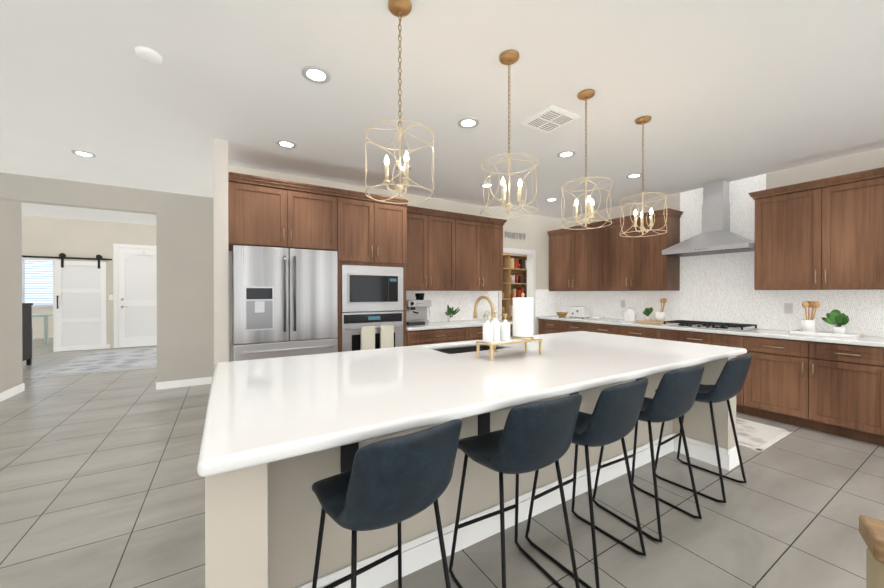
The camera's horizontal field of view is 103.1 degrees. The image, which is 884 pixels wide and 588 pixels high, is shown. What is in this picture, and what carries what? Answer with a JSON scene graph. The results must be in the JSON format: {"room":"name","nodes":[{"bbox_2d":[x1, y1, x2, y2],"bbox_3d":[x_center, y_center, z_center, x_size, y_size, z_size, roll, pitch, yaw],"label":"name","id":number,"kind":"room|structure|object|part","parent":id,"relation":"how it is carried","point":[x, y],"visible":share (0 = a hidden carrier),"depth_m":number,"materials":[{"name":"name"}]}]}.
{"room":"kitchen","nodes":[
{"label":"kitchen","id":0,"kind":"room"},
{"bbox_2d":[0,200,22,392],"bbox_3d":[-2.809,-0.184,-0.129,0.150,3.050,11.450,0,0,-32],"label":"wall","id":1,"kind":"structure","parent":0,"point":[11,369],"depth_m":4.54,"materials":[{"name":"paint"}]},
{"bbox_2d":[0,344,211,401],"bbox_3d":[-0.954,1.268,3.626,8.689,0.105,15.599,0,0,-32],"label":"baseboard","id":2,"kind":"structure","parent":1,"relation":"attached to","point":[9,393],"depth_m":4.92,"materials":[{"name":"white"}]},
{"bbox_2d":[21,202,155,224],"bbox_3d":[-8.763,-1.803,7.706,7.300,0.100,9.650,0,0,-32],"label":"ceiling","id":3,"kind":"structure","parent":0,"point":[42,210],"depth_m":7.65,"materials":[{"name":"paint"}]},
{"bbox_2d":[22,215,156,347],"bbox_3d":[-8.926,-0.229,7.961,6.920,3.050,0.140,0,0,-32],"label":"wall","id":4,"kind":"structure","parent":0,"point":[51,236],"depth_m":8.28,"materials":[{"name":"paint"}]},
{"bbox_2d":[22,260,52,306],"bbox_3d":[-12.092,-0.366,10.130,1.490,1.440,0.048,0,0,-32],"label":"window","id":5,"kind":"structure","parent":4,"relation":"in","point":[37,283],"depth_m":10.29,"materials":[{"name":"grey glass"}]},
{"bbox_2d":[22,253,111,350],"bbox_3d":[-8.860,0.164,7.856,2.180,2.225,0.109,0,0,-32],"label":"barn door","id":6,"kind":"structure","parent":4,"relation":"in","point":[80,308],"depth_m":8.14,"materials":[{"name":"white wood"}]},
{"bbox_3d":[-8.880,-0.844,7.883,2.180,0.040,0.035,0,0,-32],"label":"barn door rail","id":7,"kind":"part","parent":6,"relation":"part of","materials":[{"name":"black metal"}]},
{"bbox_2d":[22,244,155,351],"bbox_3d":[-8.296,0.029,8.255,3.120,2.530,0.019,0,0,-32],"label":"door frame","id":8,"kind":"structure","parent":4,"relation":"attached to","point":[116,294],"depth_m":8.48,"materials":[{"name":"white wood"}]},
{"bbox_2d":[118,248,156,346],"bbox_3d":[-7.435,0.068,8.746,0.952,2.424,0.079,0,0,-32],"label":"front door","id":9,"kind":"structure","parent":4,"relation":"in","point":[137,275],"depth_m":8.70,"materials":[{"name":"white wood"}]},
{"bbox_2d":[0,172,213,381],"bbox_3d":[-4.237,-0.212,4.830,2.600,3.050,0.300,0,0,-32],"label":"wall","id":10,"kind":"structure","parent":0,"point":[185,277],"depth_m":4.94,"materials":[{"name":"paint"}]},
{"bbox_2d":[213,138,228,364],"bbox_3d":[-2.690,-0.056,4.302,0.116,2.745,2.520,0,0,-32],"label":"wall","id":11,"kind":"structure","parent":0,"point":[221,254],"depth_m":3.23,"materials":[{"name":"paint"}]},
{"bbox_2d":[228,165,560,361],"bbox_3d":[-0.068,-0.062,5.312,5.410,2.745,0.120,0,0,-32],"label":"wall","id":12,"kind":"structure","parent":0,"point":[534,228],"depth_m":5.76,"materials":[{"name":"paint"}]},
{"bbox_2d":[228,172,337,250],"bbox_3d":[-1.731,-0.816,3.822,1.018,0.670,0.670,0,0,-32],"label":"upper cabinet","id":13,"kind":"object","parent":12,"relation":"attached to","point":[268,212],"visible":0.98,"depth_m":3.54,"materials":[{"name":"brown wood"}]},
{"bbox_2d":[406,210,461,289],"bbox_3d":[-0.256,-0.586,4.916,0.955,1.053,0.350,0,0,-32],"label":"upper cabinet","id":14,"kind":"object","parent":12,"relation":"attached to","point":[449,251],"depth_m":4.81,"materials":[{"name":"brown wood"}]},
{"bbox_2d":[406,291,497,321],"bbox_3d":[0.090,0.152,5.339,1.983,0.488,0.001,0,0,-32],"label":"tile backsplash","id":15,"kind":"structure","parent":12,"relation":"attached to","point":[464,301],"depth_m":5.43,"materials":[{"name":"tile"}]},
{"bbox_2d":[462,218,505,289],"bbox_3d":[0.455,-0.588,5.351,0.954,1.053,0.350,0,0,-32],"label":"upper cabinet","id":16,"kind":"object","parent":12,"relation":"attached to","point":[482,239],"depth_m":5.23,"materials":[{"name":"brown wood"}]},
{"bbox_2d":[505,231,525,239],"bbox_3d":[1.266,-1.018,6.048,0.480,0.110,0.008,0,0,-32],"label":"sign","id":17,"kind":"object","parent":12,"relation":"attached to","point":[507,234],"visible":1,"depth_m":6.03,"materials":[{"name":"silver metal"}]},
{"bbox_2d":[498,248,535,334],"bbox_3d":[1.278,0.256,6.130,0.860,2.100,0.136,0,0,-32],"label":"door frame","id":18,"kind":"structure","parent":12,"relation":"attached to","point":[531,273],"depth_m":6.27,"materials":[{"name":"white wood"}]},
{"bbox_2d":[0,338,883,587],"bbox_3d":[-3.071,1.363,4.851,14.000,0.100,20.500,0,0,-32],"label":"floor","id":19,"kind":"structure","parent":0,"point":[102,483],"depth_m":2.16,"materials":[{"name":"tile"}]},
{"bbox_2d":[22,303,32,364],"bbox_3d":[-7.889,0.731,6.133,0.860,1.150,0.501,0,0,-32],"label":"console","id":20,"kind":"object","parent":19,"relation":"on","point":[27,332],"visible":0.38,"depth_m":6.40,"materials":[{"name":"black"}]},
{"bbox_2d":[32,314,52,343],"bbox_3d":[-11.096,0.909,9.135,1.400,0.760,0.800,0,0,-32],"label":"office desk","id":21,"kind":"object","parent":19,"relation":"on","point":[45,316],"visible":0.43,"depth_m":9.15,"materials":[{"name":"grey wood"}]},
{"bbox_2d":[31,347,156,377],"bbox_3d":[-6.537,1.295,7.153,1.600,0.010,2.920,0,0,-32],"label":"rug","id":22,"kind":"object","parent":19,"relation":"on","point":[108,360],"visible":0.75,"depth_m":6.70,"materials":[{"name":"grey fabric"}]},
{"bbox_2d":[232,245,337,360],"bbox_3d":[-1.684,0.429,3.751,0.950,1.780,0.812,0,0,-32],"label":"refrigerator","id":23,"kind":"object","parent":19,"relation":"on","point":[285,302],"visible":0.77,"depth_m":3.42,"materials":[{"name":"grey metal"}]},
{"bbox_2d":[337,189,407,351],"bbox_3d":[-0.939,0.081,4.313,0.840,2.470,0.670,0,0,-32],"label":"tall cabinet","id":24,"kind":"object","parent":19,"relation":"on","point":[371,232],"visible":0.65,"depth_m":4.03,"materials":[{"name":"brown wood"}]},
{"bbox_2d":[341,265,402,351],"bbox_3d":[-0.781,0.230,4.055,0.746,1.125,0.112,0,0,-32],"label":"wall oven","id":25,"kind":"object","parent":24,"relation":"in","point":[366,291],"visible":0.9,"depth_m":4.03,"materials":[{"name":"silver metal"}]},
{"bbox_2d":[312,419,461,587],"bbox_3d":[-0.198,0.866,1.222,0.417,0.934,0.496,0,0,-37],"label":"stool","id":26,"kind":"object","parent":19,"relation":"on","point":[398,480],"visible":1,"depth_m":1.03,"materials":[{"name":"blue leather"}]},
{"bbox_3d":[-0.215,1.020,1.245,0.417,0.626,0.435,0,0,-37],"label":"frame","id":27,"kind":"part","parent":26,"relation":"part of","materials":[{"name":"black metal"}]},
{"bbox_3d":[-0.199,0.577,1.222,0.400,0.364,0.511,0,0,-37],"label":"seat","id":28,"kind":"part","parent":26,"relation":"part of","materials":[{"name":"blue leather"}]},
{"bbox_2d":[406,327,473,345],"bbox_3d":[-0.172,0.876,4.810,0.979,0.874,0.630,0,0,-32],"label":"base cabinet","id":29,"kind":"object","parent":19,"relation":"on","point":[425,337],"depth_m":4.53,"materials":[{"name":"brown wood"}]},
{"bbox_2d":[406,319,512,330],"bbox_3d":[0.199,0.418,5.024,1.838,0.040,0.650,0,0,-32],"label":"countertop","id":30,"kind":"structure","parent":29,"relation":"on","point":[454,324],"depth_m":4.72,"materials":[{"name":"stone"}]},
{"bbox_2d":[406,293,430,325],"bbox_3d":[-0.356,0.190,4.749,0.350,0.420,0.421,0,0,-32],"label":"espresso machine","id":31,"kind":"object","parent":30,"relation":"on","point":[416,311],"visible":0.83,"depth_m":4.70,"materials":[{"name":"silver metal"}]},
{"bbox_2d":[445,305,459,321],"bbox_3d":[0.141,0.270,5.108,0.226,0.256,0.190,0,0,-32],"label":"plant","id":32,"kind":"object","parent":30,"relation":"on","point":[450,312],"visible":1,"depth_m":5.09,"materials":[{"name":"green plant"}]},
{"bbox_2d":[484,310,490,319],"bbox_3d":[0.737,0.320,5.562,0.149,0.149,0.040,0,0,-24],"label":"mug","id":33,"kind":"object","parent":30,"relation":"on","point":[487,312],"visible":0.54,"depth_m":5.55,"materials":[{"name":"white ceramic"}]},
{"bbox_2d":[205,345,738,587],"bbox_3d":[0.472,0.892,2.428,3.472,0.869,1.411,0,0,-32],"label":"kitchen island","id":34,"kind":"object","parent":19,"relation":"on","point":[262,523],"visible":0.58,"depth_m":1.60,"materials":[{"name":"paint"}]},
{"bbox_2d":[197,331,746,476],"bbox_3d":[0.477,0.435,2.417,3.470,0.045,1.490,0,0,-32],"label":"island countertop","id":35,"kind":"structure","parent":34,"relation":"on","point":[262,411],"depth_m":1.63,"materials":[{"name":"stone"}]},
{"bbox_2d":[437,346,499,353],"bbox_3d":[0.225,0.561,2.791,0.654,0.208,0.414,0,0,-32],"label":"undermount sink","id":36,"kind":"object","parent":35,"relation":"in","point":[462,350],"visible":0.04,"depth_m":3.00,"materials":[{"name":"black metal"}]},
{"bbox_2d":[474,295,496,351],"bbox_3d":[0.346,0.208,2.649,0.120,0.408,0.256,0,0,-32],"label":"faucet","id":37,"kind":"object","parent":35,"relation":"on","point":[491,305],"visible":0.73,"depth_m":2.59,"materials":[{"name":"gold metal"}]},
{"bbox_2d":[476,338,541,360],"bbox_3d":[0.460,0.358,2.377,0.460,0.109,0.160,0,0,-32],"label":"tray stand","id":38,"kind":"object","parent":35,"relation":"on","point":[501,342],"visible":0.77,"depth_m":2.31,"materials":[{"name":"gold metal"}]},
{"bbox_2d":[483,314,492,341],"bbox_3d":[0.293,0.216,2.276,0.066,0.177,0.080,0,0,-32],"label":"soap bottle","id":39,"kind":"object","parent":38,"relation":"on","point":[487,331],"visible":1,"depth_m":2.24,"materials":[{"name":"white ceramic"}]},
{"bbox_2d":[491,312,499,340],"bbox_3d":[0.349,0.208,2.328,0.066,0.192,0.080,0,0,-32],"label":"soap bottle","id":40,"kind":"object","parent":38,"relation":"on","point":[495,322],"visible":0.92,"depth_m":2.29,"materials":[{"name":"white ceramic"}]},
{"bbox_2d":[500,314,509,340],"bbox_3d":[0.421,0.215,2.354,0.066,0.177,0.080,0,0,-32],"label":"soap bottle","id":41,"kind":"object","parent":38,"relation":"on","point":[505,330],"visible":1,"depth_m":2.32,"materials":[{"name":"white ceramic"}]},
{"bbox_2d":[512,293,533,339],"bbox_3d":[0.562,0.145,2.438,0.150,0.317,0.150,0,0,-32],"label":"paper towel","id":42,"kind":"object","parent":38,"relation":"on","point":[522,317],"visible":1,"depth_m":2.38,"materials":[{"name":"white paper"}]},
{"bbox_2d":[474,324,512,339],"bbox_3d":[0.551,0.874,5.254,0.960,0.874,0.630,0,0,-32],"label":"base cabinet","id":43,"kind":"object","parent":19,"relation":"on","point":[478,331],"depth_m":4.87,"materials":[{"name":"brown wood"}]},
{"bbox_2d":[502,254,526,320],"bbox_3d":[1.644,-0.003,7.704,2.130,2.600,0.348,0,0,-32],"label":"pantry shelving","id":44,"kind":"object","parent":19,"relation":"on","point":[514,276],"visible":0.23,"depth_m":7.53,"materials":[{"name":"brown wood"}]},
{"bbox_2d":[449,394,581,587],"bbox_3d":[0.327,0.865,1.550,0.417,0.934,0.496,0,0,-28],"label":"stool","id":45,"kind":"object","parent":19,"relation":"on","point":[532,436],"visible":0.96,"depth_m":1.37,"materials":[{"name":"blue leather"}]},
{"bbox_3d":[0.314,1.018,1.575,0.417,0.626,0.435,0,0,-28],"label":"frame","id":46,"kind":"part","parent":45,"relation":"part of","materials":[{"name":"black metal"}]},
{"bbox_3d":[0.327,0.575,1.550,0.400,0.364,0.511,0,0,-28],"label":"seat","id":47,"kind":"part","parent":45,"relation":"part of","materials":[{"name":"blue leather"}]},
{"bbox_2d":[525,377,647,587],"bbox_3d":[0.755,0.863,1.806,0.417,0.934,0.496,0,0,-34],"label":"stool","id":48,"kind":"object","parent":19,"relation":"on","point":[612,417],"visible":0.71,"depth_m":1.61,"materials":[{"name":"blue leather"}]},
{"bbox_3d":[0.754,0.573,1.806,0.400,0.364,0.511,0,0,-34],"label":"seat","id":49,"kind":"part","parent":48,"relation":"part of","materials":[{"name":"blue leather"}]},
{"bbox_2d":[592,365,703,541],"bbox_3d":[1.253,0.861,2.117,0.417,0.934,0.496,0,0,-29],"label":"stool","id":50,"kind":"object","parent":19,"relation":"on","point":[674,397],"visible":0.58,"depth_m":1.92,"materials":[{"name":"blue leather"}]},
{"bbox_3d":[1.239,1.015,2.143,0.417,0.626,0.435,0,0,-29],"label":"frame","id":51,"kind":"part","parent":50,"relation":"part of","materials":[{"name":"black metal"}]},
{"bbox_3d":[1.252,0.572,2.117,0.400,0.364,0.511,0,0,-29],"label":"seat","id":52,"kind":"part","parent":50,"relation":"part of","materials":[{"name":"blue leather"}]},
{"bbox_2d":[655,353,751,502],"bbox_3d":[1.847,0.859,2.475,0.417,0.934,0.496,0,0,-35],"label":"stool","id":53,"kind":"object","parent":19,"relation":"on","point":[728,385],"visible":0.75,"depth_m":2.29,"materials":[{"name":"blue leather"}]},
{"bbox_3d":[1.830,1.013,2.499,0.417,0.626,0.435,0,0,-35],"label":"frame","id":54,"kind":"part","parent":53,"relation":"part of","materials":[{"name":"black metal"}]},
{"bbox_3d":[1.845,0.570,2.475,0.400,0.364,0.511,0,0,-35],"label":"seat","id":55,"kind":"part","parent":53,"relation":"part of","materials":[{"name":"blue fabric"}]},
{"bbox_2d":[539,319,883,445],"bbox_3d":[3.349,0.879,4.278,0.665,0.874,5.216,0,0,-32],"label":"base cabinet","id":56,"kind":"object","parent":19,"relation":"on","point":[834,389],"visible":0.56,"depth_m":3.42,"materials":[{"name":"brown wood"}]},
{"bbox_2d":[537,315,883,346],"bbox_3d":[3.356,0.422,4.280,0.650,0.040,5.216,0,0,-32],"label":"countertop","id":57,"kind":"structure","parent":56,"relation":"on","point":[874,341],"depth_m":3.87,"materials":[{"name":"stone"}]},
{"bbox_2d":[556,312,567,316],"bbox_3d":[2.153,0.354,6.289,0.200,0.075,0.200,0,0,-32],"label":"brass bowl","id":58,"kind":"object","parent":57,"relation":"on","point":[561,314],"visible":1,"depth_m":6.24,"materials":[{"name":"brown metal"}]},
{"bbox_2d":[569,306,589,317],"bbox_3d":[2.373,0.296,6.072,0.190,0.192,0.300,0,0,-32],"label":"toaster","id":59,"kind":"object","parent":57,"relation":"on","point":[580,311],"visible":1,"depth_m":5.99,"materials":[{"name":"white metal"}]},
{"bbox_2d":[591,315,605,318],"bbox_3d":[2.568,0.361,5.746,0.160,0.067,0.160,0,0,-32],"label":"dish","id":60,"kind":"object","parent":57,"relation":"on","point":[598,317],"visible":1,"depth_m":5.70,"materials":[{"name":"white ceramic"}]},
{"bbox_2d":[622,307,639,321],"bbox_3d":[2.823,0.292,5.253,0.164,0.209,0.283,0,0,-32],"label":"kettle","id":61,"kind":"object","parent":57,"relation":"on","point":[630,315],"visible":0.94,"depth_m":5.20,"materials":[{"name":"white ceramic"}]},
{"bbox_2d":[635,320,670,323],"bbox_3d":[3.056,0.388,4.988,0.300,0.020,0.462,0,0,-32],"label":"wood board","id":62,"kind":"object","parent":57,"relation":"on","point":[644,321],"visible":0.6,"depth_m":4.96,"materials":[{"name":"brown wood"}]},
{"bbox_2d":[643,307,652,320],"bbox_3d":[2.979,0.277,5.093,0.182,0.205,0.152,0,0,-32],"label":"potted plant","id":63,"kind":"object","parent":62,"relation":"on","point":[647,312],"visible":1,"depth_m":5.08,"materials":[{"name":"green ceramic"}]},
{"bbox_2d":[655,298,666,321],"bbox_3d":[3.097,0.214,4.952,0.143,0.333,0.139,0,0,-32],"label":"utensil crock","id":64,"kind":"object","parent":62,"relation":"on","point":[660,316],"visible":1,"depth_m":4.91,"materials":[{"name":"white ceramic"}]},
{"bbox_2d":[661,320,758,330],"bbox_3d":[3.296,0.375,4.362,0.480,0.054,0.860,0,0,-32],"label":"cooktop","id":65,"kind":"object","parent":57,"relation":"in","point":[716,325],"visible":1,"depth_m":4.24,"materials":[{"name":"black metal"}]},
{"bbox_2d":[790,329,865,337],"bbox_3d":[3.881,0.391,3.548,0.280,0.030,0.511,0,0,-32],"label":"tray","id":66,"kind":"object","parent":57,"relation":"on","point":[831,334],"visible":1,"depth_m":3.48,"materials":[{"name":"white ceramic"}]},
{"bbox_2d":[801,301,819,331],"bbox_3d":[3.817,0.228,3.632,0.166,0.326,0.138,0,0,-32],"label":"utensil crock","id":67,"kind":"object","parent":66,"relation":"on","point":[808,324],"visible":0.92,"depth_m":3.62,"materials":[{"name":"white ceramic"}]},
{"bbox_2d":[822,309,848,333],"bbox_3d":[3.945,0.268,3.510,0.276,0.246,0.204,0,0,-32],"label":"potted plant","id":68,"kind":"object","parent":66,"relation":"on","point":[837,317],"visible":1,"depth_m":3.45,"materials":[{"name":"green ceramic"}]},
{"bbox_2d":[736,418,792,451],"bbox_3d":[2.541,1.314,3.963,0.800,0.009,1.880,0,0,-32],"label":"kitchen rug","id":69,"kind":"object","parent":19,"relation":"on","point":[760,437],"visible":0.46,"depth_m":3.30,"materials":[{"name":"beige fabric"}]},
{"bbox_2d":[859,515,883,587],"bbox_3d":[1.012,0.851,0.568,0.520,0.972,0.518,0,0,38],"label":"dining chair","id":70,"kind":"object","parent":19,"relation":"on","point":[871,530],"visible":1,"depth_m":0.55,"materials":[{"name":"brown wood"}]},
{"bbox_2d":[0,0,883,218],"bbox_3d":[0.780,-1.464,1.625,8.110,0.100,10.700,0,0,-32],"label":"ceiling","id":71,"kind":"structure","parent":0,"point":[727,90],"depth_m":2.45,"materials":[{"name":"paint"}]},
{"bbox_2d":[71,150,95,157],"bbox_3d":[-3.601,-1.420,3.529,0.172,0.008,0.184,0,0,-32],"label":"recessed light","id":72,"kind":"object","parent":71,"relation":"in","point":[81,153],"depth_m":3.53,"materials":[{"name":"grey"}]},
{"bbox_3d":[-3.614,-1.423,3.540,0.111,0.003,0.111,0,0,-41],"label":"recessed ceiling light lense","id":73,"kind":"part","parent":72,"relation":"part of","materials":[{"name":"white plastic"}]},
{"bbox_2d":[134,46,162,64],"bbox_3d":[-1.722,-1.400,2.061,0.130,0.032,0.130,0,0,-32],"label":"smoke detector","id":74,"kind":"object","parent":71,"relation":"attached to","point":[148,55],"visible":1,"depth_m":2.04,"materials":[{"name":"white plastic"}]},
{"bbox_2d":[276,140,296,147],"bbox_3d":[-1.459,-1.419,3.296,0.174,0.008,0.183,0,0,-32],"label":"recessed light","id":75,"kind":"object","parent":71,"relation":"in","point":[283,143],"depth_m":3.30,"materials":[{"name":"grey"}]},
{"bbox_3d":[-1.466,-1.421,3.309,0.111,0.003,0.111,0,0,31],"label":"recessed ceiling light lense","id":76,"kind":"part","parent":75,"relation":"part of","materials":[{"name":"white plastic"}]},
{"bbox_2d":[302,66,330,83],"bbox_3d":[-0.807,-1.413,2.251,0.172,0.008,0.182,0,0,-32],"label":"recessed light","id":77,"kind":"object","parent":71,"relation":"in","point":[306,69],"depth_m":2.25,"materials":[{"name":"grey"}]},
{"bbox_3d":[-0.810,-1.415,2.257,0.111,0.003,0.111,0,0,14],"label":"recessed ceiling light lense","id":78,"kind":"part","parent":77,"relation":"part of","materials":[{"name":"white plastic"}]},
{"bbox_2d":[365,0,433,203],"bbox_3d":[-0.206,-0.946,1.715,0.335,0.936,0.335,0,0,-32],"label":"pendant light","id":79,"kind":"object","parent":71,"relation":"hanging from","point":[400,8],"visible":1,"depth_m":1.71,"materials":[{"name":"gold metal"}]},
{"bbox_2d":[458,118,478,128],"bbox_3d":[0.217,-1.417,2.889,0.176,0.008,0.180,0,0,-32],"label":"recessed light","id":80,"kind":"object","parent":71,"relation":"in","point":[466,123],"depth_m":2.89,"materials":[{"name":"grey"}]},
{"bbox_3d":[0.217,-1.419,2.898,0.111,0.003,0.111,0,0,31],"label":"recessed ceiling light lense","id":81,"kind":"part","parent":80,"relation":"part of","materials":[{"name":"white plastic"}]},
{"bbox_2d":[480,183,493,187],"bbox_3d":[0.579,-1.426,4.576,0.176,0.007,0.169,0,0,-32],"label":"recessed light","id":82,"kind":"object","parent":71,"relation":"in","point":[481,185],"depth_m":4.57,"materials":[{"name":"grey"}]},
{"bbox_2d":[481,50,537,218],"bbox_3d":[0.399,-0.948,2.086,0.335,0.936,0.335,0,0,-32],"label":"pendant light","id":83,"kind":"object","parent":71,"relation":"hanging from","point":[508,57],"visible":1,"depth_m":2.07,"materials":[{"name":"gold metal"}]},
{"bbox_2d":[520,105,579,132],"bbox_3d":[0.872,-1.412,2.843,0.330,0.017,0.330,0,0,-32],"label":"ceiling vent","id":84,"kind":"object","parent":71,"relation":"in","point":[550,118],"visible":1,"depth_m":2.81,"materials":[{"name":"white metal"}]},
{"bbox_2d":[557,151,575,157],"bbox_3d":[1.255,-1.420,3.539,0.179,0.008,0.182,0,0,-32],"label":"recessed light","id":85,"kind":"object","parent":71,"relation":"in","point":[565,154],"depth_m":3.55,"materials":[{"name":"grey"}]},
{"bbox_3d":[1.260,-1.423,3.550,0.111,0.003,0.111,0,0,31],"label":"recessed ceiling light lense","id":86,"kind":"part","parent":85,"relation":"part of","materials":[{"name":"white plastic"}]},
{"bbox_2d":[561,89,611,229],"bbox_3d":[1.016,-0.950,2.476,0.335,0.936,0.335,0,0,-32],"label":"pendant light","id":87,"kind":"object","parent":71,"relation":"hanging from","point":[585,94],"visible":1,"depth_m":2.47,"materials":[{"name":"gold metal"}]},
{"bbox_2d":[626,173,642,177],"bbox_3d":[2.301,-1.424,4.186,0.178,0.007,0.174,0,0,-32],"label":"recessed light","id":88,"kind":"object","parent":71,"relation":"in","point":[640,174],"depth_m":4.18,"materials":[{"name":"grey"}]},
{"bbox_2d":[620,116,666,236],"bbox_3d":[1.627,-0.952,2.839,0.335,0.936,0.335,0,0,-32],"label":"pendant light","id":89,"kind":"object","parent":71,"relation":"hanging from","point":[642,120],"visible":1,"depth_m":2.83,"materials":[{"name":"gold metal"}]},
{"bbox_2d":[561,148,883,336],"bbox_3d":[4.620,-0.049,2.984,0.150,2.745,8.990,0,0,-32],"label":"wall","id":90,"kind":"structure","parent":0,"point":[862,161],"depth_m":3.92,"materials":[{"name":"paint"}]},
{"bbox_2d":[547,224,594,290],"bbox_3d":[2.403,-0.592,6.114,0.350,1.053,1.083,0,0,-32],"label":"upper cabinet","id":91,"kind":"object","parent":90,"relation":"attached to","point":[571,252],"depth_m":6.03,"materials":[{"name":"brown wood"}]},
{"bbox_2d":[595,212,680,290],"bbox_3d":[2.906,-0.588,5.294,0.350,1.053,1.084,0,0,-32],"label":"upper cabinet","id":92,"kind":"object","parent":90,"relation":"attached to","point":[605,258],"depth_m":5.09,"materials":[{"name":"brown wood"}]},
{"bbox_2d":[662,180,754,256],"bbox_3d":[3.366,-0.976,4.398,0.499,0.902,0.910,0,0,-32],"label":"range hood","id":93,"kind":"object","parent":90,"relation":"attached to","point":[716,236],"visible":0.98,"depth_m":4.38,"materials":[{"name":"silver metal"}]},
{"bbox_2d":[535,174,883,336],"bbox_3d":[3.337,-0.513,4.265,0.695,1.830,5.220,0,0,-32],"label":"tile backsplash","id":94,"kind":"structure","parent":90,"relation":"attached to","point":[716,287],"depth_m":4.43,"materials":[{"name":"tile"}]},
{"bbox_2d":[749,167,883,289],"bbox_3d":[4.192,-0.598,3.159,0.390,1.098,2.140,0,0,-32],"label":"upper cabinet","id":95,"kind":"object","parent":90,"relation":"attached to","point":[824,234],"visible":1,"depth_m":3.50,"materials":[{"name":"brown wood"}]}
]}

